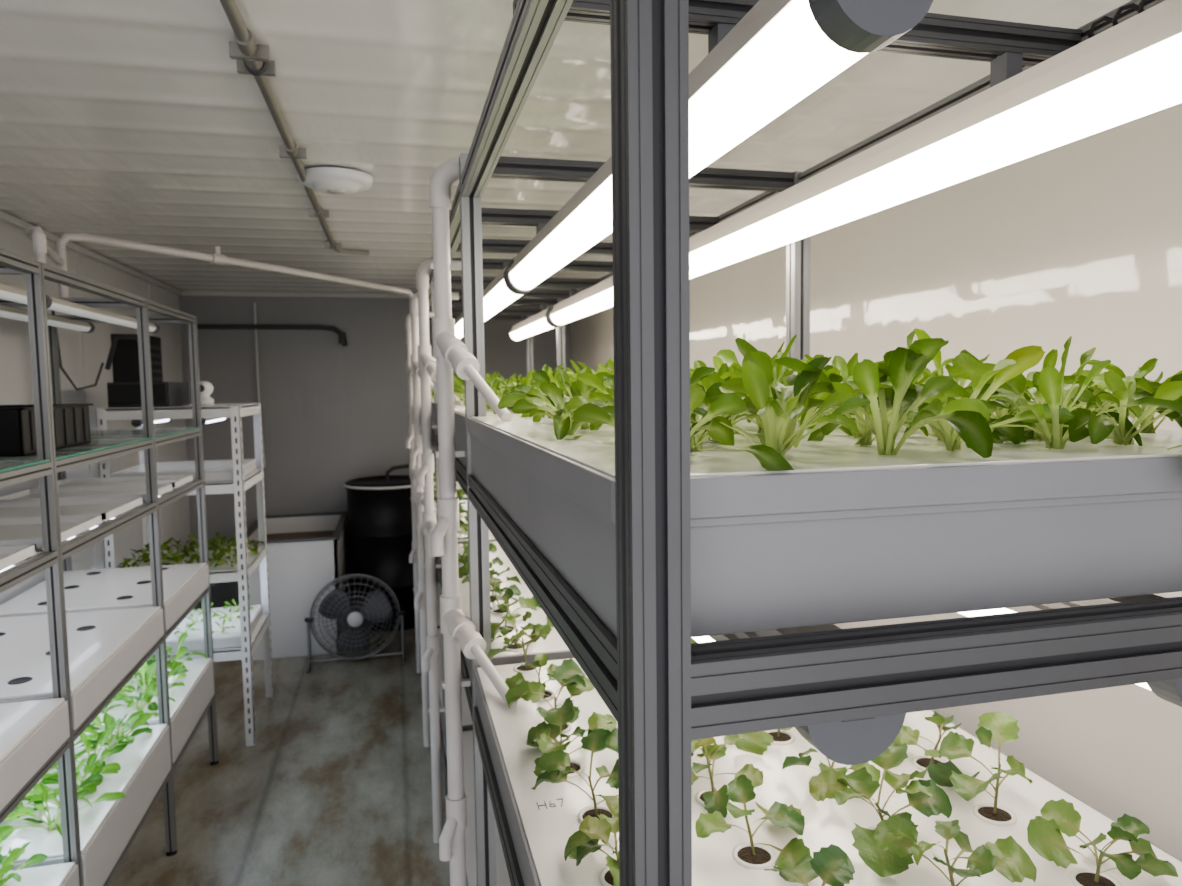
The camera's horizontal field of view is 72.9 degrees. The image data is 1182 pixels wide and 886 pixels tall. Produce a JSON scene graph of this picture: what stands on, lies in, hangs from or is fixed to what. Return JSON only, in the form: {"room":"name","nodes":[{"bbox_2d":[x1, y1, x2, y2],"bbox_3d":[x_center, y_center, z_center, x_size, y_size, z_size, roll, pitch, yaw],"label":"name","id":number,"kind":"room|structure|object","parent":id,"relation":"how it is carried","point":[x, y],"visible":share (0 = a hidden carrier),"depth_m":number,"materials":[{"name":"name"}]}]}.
{"room":"indoor hydroponic farm","nodes":[
{"label":"indoor hydroponic farm","id":0,"kind":"room"},
{"bbox_2d":[0,221,190,604],"bbox_3d":[-2.090,0.374,2.195,0.064,2.420,7.600,-2,4,-14],"label":"wall","id":1,"kind":"structure","parent":0,"point":[82,354],"depth_m":4.07,"materials":[{"name":"white paint"}]},
{"bbox_2d":[0,211,181,294],"bbox_3d":[-2.060,-0.817,2.101,0.030,0.027,7.570,-2,4,-14],"label":"trim","id":2,"kind":"structure","parent":1,"relation":"attached to","point":[4,217],"depth_m":4.04,"materials":[{"name":"grey metal"}]},
{"bbox_2d":[111,334,162,382],"bbox_3d":[-2.583,-0.400,4.573,0.165,0.420,0.350,-2,4,-14],"label":"ventilator","id":3,"kind":"object","parent":1,"relation":"attached to","point":[125,362],"visible":0.36,"depth_m":4.40,"materials":[{"name":"black plastic"}]},
{"bbox_2d":[108,625,449,885],"bbox_3d":[-0.646,1.561,2.689,3.110,0.060,7.700,-2,4,-14],"label":"floor","id":4,"kind":"structure","parent":0,"point":[334,787],"depth_m":3.42,"materials":[{"name":"grey concrete"}]},
{"bbox_2d":[0,248,218,885],"bbox_3d":[-1.720,0.549,2.361,0.586,2.035,2.456,-2,4,-14],"label":"rack","id":5,"kind":"object","parent":4,"relation":"on","point":[55,556],"visible":0.58,"depth_m":2.35,"materials":[{"name":"grey metal"}]},
{"bbox_2d":[0,284,27,321],"bbox_3d":[-1.643,-0.410,2.288,0.386,0.042,1.104,-2,4,-14],"label":"light","id":6,"kind":"object","parent":5,"relation":"attached to","point":[13,294],"depth_m":2.22,"materials":[{"name":"white plastic"}]},
{"bbox_2d":[0,496,159,571],"bbox_3d":[-1.740,0.301,2.349,0.324,0.036,2.346,-2,4,-14],"label":"light","id":7,"kind":"object","parent":5,"relation":"attached to","point":[158,496],"visible":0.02,"depth_m":2.26,"materials":[{"name":"white plastic"}]},
{"bbox_2d":[46,295,136,332],"bbox_3d":[-1.748,-0.439,2.686,0.408,0.042,1.474,-2,4,-14],"label":"light","id":8,"kind":"object","parent":5,"relation":"attached to","point":[55,304],"depth_m":2.87,"materials":[{"name":"white plastic"}]},
{"bbox_2d":[0,474,192,570],"bbox_3d":[-1.724,0.240,2.338,0.510,0.024,2.340,-2,4,-14],"label":"tube light","id":9,"kind":"object","parent":5,"relation":"on","point":[84,503],"visible":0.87,"depth_m":2.71,"materials":[{"name":"white plastic"}]},
{"bbox_2d":[0,427,199,471],"bbox_3d":[-1.725,0.024,2.322,0.574,0.006,2.380,-2,4,-14],"label":"panels","id":10,"kind":"object","parent":5,"relation":"on","point":[108,447],"visible":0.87,"depth_m":2.22,"materials":[{"name":"green"}]},
{"bbox_2d":[0,404,92,456],"bbox_3d":[-1.647,-0.013,1.905,0.430,0.126,1.240,-2,4,-14],"label":"crates","id":11,"kind":"object","parent":10,"relation":"on","point":[71,421],"visible":0.89,"depth_m":2.15,"materials":[{"name":"black plastic"}]},
{"bbox_2d":[0,563,208,810],"bbox_3d":[-1.718,0.678,2.371,0.590,0.106,2.380,-2,4,-14],"label":"tray","id":12,"kind":"object","parent":5,"relation":"on","point":[112,620],"visible":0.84,"depth_m":2.48,"materials":[{"name":"plastic"}]},
{"bbox_2d":[0,658,214,885],"bbox_3d":[-1.712,1.145,2.406,0.590,0.170,2.380,-2,4,-14],"label":"tray","id":13,"kind":"object","parent":5,"relation":"on","point":[106,827],"visible":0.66,"depth_m":2.48,"materials":[{"name":"plastic"}]},
{"bbox_2d":[0,632,206,885],"bbox_3d":[-1.693,0.982,2.386,0.673,0.157,2.466,-2,4,-14],"label":"crop","id":14,"kind":"object","parent":13,"relation":"on","point":[40,792],"visible":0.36,"depth_m":2.54,"materials":[{"name":"green plant"}]},
{"bbox_2d":[96,403,273,745],"bbox_3d":[-1.996,0.629,4.023,0.602,1.635,0.622,-2,4,-14],"label":"metal shelving","id":15,"kind":"object","parent":4,"relation":"on","point":[247,563],"visible":0.55,"depth_m":3.81,"materials":[{"name":"white metal"}]},
{"bbox_2d":[51,310,189,407],"bbox_3d":[-2.200,-0.390,3.788,0.406,0.436,0.556,-2,4,-14],"label":"box","id":16,"kind":"object","parent":15,"relation":"on","point":[122,394],"visible":0.84,"depth_m":3.72,"materials":[{"name":"black plastic"}]},
{"bbox_2d":[131,418,226,426],"bbox_3d":[-2.021,-0.114,3.965,0.310,0.035,0.546,-2,4,-14],"label":"light","id":17,"kind":"object","parent":15,"relation":"attached to","point":[136,423],"visible":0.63,"depth_m":3.87,"materials":[{"name":"white plastic"}]},
{"bbox_2d":[110,459,262,653],"bbox_3d":[-1.997,0.538,4.016,0.540,0.856,0.560,-2,4,-14],"label":"trays","id":18,"kind":"object","parent":15,"relation":"on","point":[214,470],"visible":0.58,"depth_m":3.87,"materials":[{"name":"plastic"}]},
{"bbox_2d":[174,599,253,634],"bbox_3d":[-1.991,0.870,4.017,0.507,0.080,0.530,-2,4,-14],"label":"seedlings","id":19,"kind":"object","parent":18,"relation":"in","point":[230,618],"visible":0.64,"depth_m":4.03,"materials":[{"name":"green plant"}]},
{"bbox_2d":[117,532,263,567],"bbox_3d":[-1.997,0.535,4.015,0.628,0.106,0.631,-2,4,-14],"label":"seedlings","id":20,"kind":"object","parent":15,"relation":"in","point":[186,550],"visible":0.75,"depth_m":4.01,"materials":[{"name":"green plant"}]},
{"bbox_2d":[200,381,213,404],"bbox_3d":[-1.909,-0.245,3.936,0.092,0.118,0.121,-2,4,-14],"label":"pump","id":21,"kind":"object","parent":15,"relation":"on","point":[206,388],"visible":0.66,"depth_m":3.92,"materials":[{"name":"white plastic"}]},
{"bbox_2d":[238,512,349,660],"bbox_3d":[-2.035,0.952,5.579,0.629,0.759,1.072,-2,4,-14],"label":"cabinet","id":22,"kind":"object","parent":4,"relation":"on","point":[306,552],"visible":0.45,"depth_m":5.10,"materials":[{"name":"white plastic"}]},
{"bbox_2d":[304,574,404,672],"bbox_3d":[-1.460,1.087,4.963,0.602,0.561,0.243,-2,4,-14],"label":"floor fan","id":23,"kind":"object","parent":4,"relation":"on","point":[376,607],"visible":1,"depth_m":4.94,"materials":[{"name":"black metal"}]},
{"bbox_2d":[344,464,414,631],"bbox_3d":[-1.468,0.737,5.834,0.614,1.134,0.614,-2,4,-14],"label":"drum","id":24,"kind":"object","parent":4,"relation":"on","point":[379,509],"visible":0.67,"depth_m":5.57,"materials":[{"name":"black plastic"}]},
{"bbox_2d":[428,0,1181,885],"bbox_3d":[-0.180,0.399,3.061,0.796,2.190,4.988,-2,4,-14],"label":"rack","id":25,"kind":"object","parent":4,"relation":"on","point":[664,691],"visible":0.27,"depth_m":0.57,"materials":[{"name":"grey metal"}]},
{"bbox_2d":[405,158,517,885],"bbox_3d":[-0.556,0.388,3.098,0.254,2.177,3.334,-2,4,-14],"label":"pipes","id":26,"kind":"object","parent":25,"relation":"attached to","point":[431,538],"visible":0.98,"depth_m":1.76,"materials":[{"name":"white plastic"}]},
{"bbox_2d":[25,226,413,301],"bbox_3d":[-1.510,-0.689,3.429,0.535,0.280,2.510,0,4,11],"label":"pipe","id":27,"kind":"object","parent":26,"relation":"attached to","point":[35,234],"visible":0.83,"depth_m":3.12,"materials":[{"name":"plastic"}]},
{"bbox_2d":[436,582,510,885],"bbox_3d":[-0.171,1.149,3.120,0.786,0.094,4.892,-2,4,-14],"label":"tray","id":28,"kind":"object","parent":25,"relation":"on","point":[503,879],"visible":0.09,"depth_m":2.62,"materials":[{"name":"plastic"}]},
{"bbox_2d":[431,396,1181,636],"bbox_3d":[-0.187,-0.097,3.026,0.786,0.121,4.892,-2,4,-14],"label":"tray","id":29,"kind":"object","parent":25,"relation":"on","point":[851,533],"visible":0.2,"depth_m":0.64,"materials":[{"name":"plastic"}]},
{"bbox_2d":[431,328,1181,470],"bbox_3d":[-0.152,-0.212,2.995,0.899,0.169,4.918,-2,4,-14],"label":"crop","id":30,"kind":"object","parent":29,"relation":"in","point":[866,398],"visible":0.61,"depth_m":0.73,"materials":[{"name":"green plant"}]},
{"bbox_2d":[433,476,1181,885],"bbox_3d":[-0.180,0.418,3.065,0.786,0.089,4.892,-2,4,-14],"label":"tray","id":31,"kind":"object","parent":25,"relation":"on","point":[540,837],"visible":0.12,"depth_m":1.14,"materials":[{"name":"plastic"}]},
{"bbox_2d":[491,608,510,614],"bbox_3d":[-0.238,0.445,2.105,0.052,0.005,0.061,-2,4,-14],"label":"cups","id":32,"kind":"object","parent":31,"relation":"on","point":[496,611],"depth_m":2.11,"materials":[{"name":"brown"}]},
{"bbox_2d":[503,642,526,650],"bbox_3d":[-0.172,0.465,1.820,0.052,0.005,0.058,-2,4,-14],"label":"cups","id":33,"kind":"object","parent":31,"relation":"on","point":[511,648],"depth_m":1.82,"materials":[{"name":"brown"}]},
{"bbox_2d":[514,663,538,673],"bbox_3d":[-0.136,0.475,1.682,0.051,0.005,0.060,-2,4,-14],"label":"cups","id":34,"kind":"object","parent":31,"relation":"on","point":[517,668],"depth_m":1.68,"materials":[{"name":"brown"}]},
{"bbox_2d":[538,689,554,701],"bbox_3d":[-0.088,0.486,1.535,0.036,0.005,0.056,-2,4,-14],"label":"cups","id":35,"kind":"object","parent":31,"relation":"on","point":[548,692],"depth_m":1.54,"materials":[{"name":"brown"}]},
{"bbox_2d":[536,798,562,809],"bbox_3d":[-0.057,0.516,1.144,0.039,0.001,0.021,-2,4,-14],"label":"handwriting","id":36,"kind":"object","parent":31,"relation":"on","point":[561,798],"visible":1,"depth_m":1.14,"materials":[{"name":"grey paint"}]},
{"bbox_2d":[567,759,583,777],"bbox_3d":[-0.027,0.507,1.244,0.032,0.005,0.056,-2,4,-14],"label":"cups","id":37,"kind":"object","parent":31,"relation":"on","point":[574,764],"depth_m":1.25,"materials":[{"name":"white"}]},
{"bbox_2d":[578,805,613,822],"bbox_3d":[0.004,0.516,1.113,0.048,0.005,0.038,-2,4,-14],"label":"cups","id":38,"kind":"object","parent":31,"relation":"on","point":[589,810],"depth_m":1.12,"materials":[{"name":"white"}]},
{"bbox_2d":[599,866,613,885],"bbox_3d":[0.017,0.527,0.969,0.017,0.005,0.038,-2,4,-14],"label":"cups","id":39,"kind":"object","parent":31,"relation":"on","point":[606,878],"depth_m":0.97,"materials":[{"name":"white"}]},
{"bbox_2d":[696,788,719,806],"bbox_3d":[0.171,0.511,1.152,0.045,0.005,0.046,-2,4,-14],"label":"cups","id":40,"kind":"object","parent":31,"relation":"on","point":[699,795],"depth_m":1.16,"materials":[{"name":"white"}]},
{"bbox_2d":[733,842,775,869],"bbox_3d":[0.206,0.521,1.008,0.055,0.005,0.057,-2,4,-14],"label":"cups","id":41,"kind":"object","parent":31,"relation":"on","point":[761,858],"depth_m":1.01,"materials":[{"name":"brown"}]},
{"bbox_2d":[765,729,794,744],"bbox_3d":[0.317,0.495,1.342,0.050,0.005,0.057,-2,4,-14],"label":"cups","id":42,"kind":"object","parent":31,"relation":"on","point":[785,738],"depth_m":1.34,"materials":[{"name":"brown"}]},
{"bbox_2d":[433,465,1177,885],"bbox_3d":[-0.194,0.305,3.024,0.738,0.145,4.576,-2,4,-14],"label":"crop","id":43,"kind":"object","parent":31,"relation":"on","point":[888,850],"visible":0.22,"depth_m":1.05,"materials":[{"name":"green plant"}]},
{"bbox_2d":[912,755,945,771],"bbox_3d":[0.526,0.499,1.246,0.056,0.005,0.049,-2,4,-14],"label":"cups","id":44,"kind":"object","parent":31,"relation":"on","point":[920,762],"depth_m":1.25,"materials":[{"name":"brown"}]},
{"bbox_2d":[973,803,1016,825],"bbox_3d":[0.553,0.510,1.096,0.057,0.005,0.057,-2,4,-14],"label":"cups","id":45,"kind":"object","parent":31,"relation":"on","point":[1004,816],"depth_m":1.10,"materials":[{"name":"brown"}]},
{"bbox_2d":[1069,868,1121,885],"bbox_3d":[0.595,0.520,0.953,0.056,0.005,0.040,-2,4,-14],"label":"cups","id":46,"kind":"object","parent":31,"relation":"on","point":[1079,876],"depth_m":0.95,"materials":[{"name":"brown"}]},
{"bbox_2d":[455,0,1181,340],"bbox_3d":[-0.129,-0.575,2.974,0.506,0.144,4.706,-2,4,-14],"label":"tube light","id":47,"kind":"object","parent":25,"relation":"attached to","point":[755,69],"visible":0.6,"depth_m":0.97,"materials":[{"name":"white plastic"}]},
{"bbox_2d":[692,594,1181,764],"bbox_3d":[-0.125,0.070,3.032,0.507,0.100,4.686,-2,4,-14],"label":"tube light","id":48,"kind":"object","parent":25,"relation":"attached to","point":[856,741],"visible":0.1,"depth_m":0.73,"materials":[{"name":"white plastic"}]},
{"bbox_2d":[1086,0,1146,37],"bbox_3d":[0.133,-0.656,3.032,0.036,0.036,4.800,-2,4,-14],"label":"power cable","id":49,"kind":"object","parent":25,"relation":"attached to","point":[1140,8],"visible":0.2,"depth_m":0.96,"materials":[{"name":"grey plastic"}]},
{"bbox_2d":[178,295,571,608],"bbox_3d":[-1.567,0.062,6.255,3.030,2.420,0.063,-2,4,-14],"label":"wall","id":50,"kind":"structure","parent":0,"point":[333,414],"depth_m":6.06,"materials":[{"name":"grey paint"}]},
{"bbox_2d":[254,303,265,467],"bbox_3d":[-2.455,-0.424,5.930,0.036,1.220,0.016,-2,4,-14],"label":"cable","id":51,"kind":"object","parent":50,"relation":"attached to","point":[255,318],"visible":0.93,"depth_m":5.92,"materials":[{"name":"grey plastic"}]},
{"bbox_2d":[197,324,347,345],"bbox_3d":[-2.349,-0.792,5.906,1.057,0.160,0.126,-2,4,-14],"label":"pipe","id":52,"kind":"object","parent":50,"relation":"attached to","point":[342,335],"visible":0.9,"depth_m":5.86,"materials":[{"name":"grey plastic"}]},
{"bbox_2d":[182,291,408,297],"bbox_3d":[-1.573,-1.127,6.127,2.910,0.030,0.017,-2,4,-14],"label":"trim","id":53,"kind":"structure","parent":50,"relation":"attached to","point":[187,293],"depth_m":5.96,"materials":[{"name":"grey metal"}]},
{"bbox_2d":[0,0,1130,293],"bbox_3d":[-0.672,-0.920,2.478,3.010,0.080,7.650,-2,4,-14],"label":"ceiling","id":54,"kind":"structure","parent":0,"point":[129,120],"depth_m":2.11,"materials":[{"name":"white metal"}]},
{"bbox_2d":[220,0,368,254],"bbox_3d":[-0.649,-0.802,1.709,0.202,0.042,4.932,-2,4,-14],"label":"conduit","id":55,"kind":"object","parent":54,"relation":"attached to","point":[252,58],"visible":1,"depth_m":1.75,"materials":[{"name":"grey metal"}]},
{"bbox_2d":[297,167,372,194],"bbox_3d":[-0.851,-0.863,2.670,0.240,0.051,0.240,-2,4,-14],"label":"ceiling light","id":56,"kind":"object","parent":54,"relation":"attached to","point":[329,180],"depth_m":2.61,"materials":[{"name":"white plastic"}]},
{"bbox_2d":[571,103,1181,860],"bbox_3d":[0.792,0.283,2.901,0.060,2.420,7.600,-2,4,-14],"label":"wall","id":57,"kind":"structure","parent":0,"point":[1081,239],"depth_m":1.81,"materials":[{"name":"white paint"}]}
]}

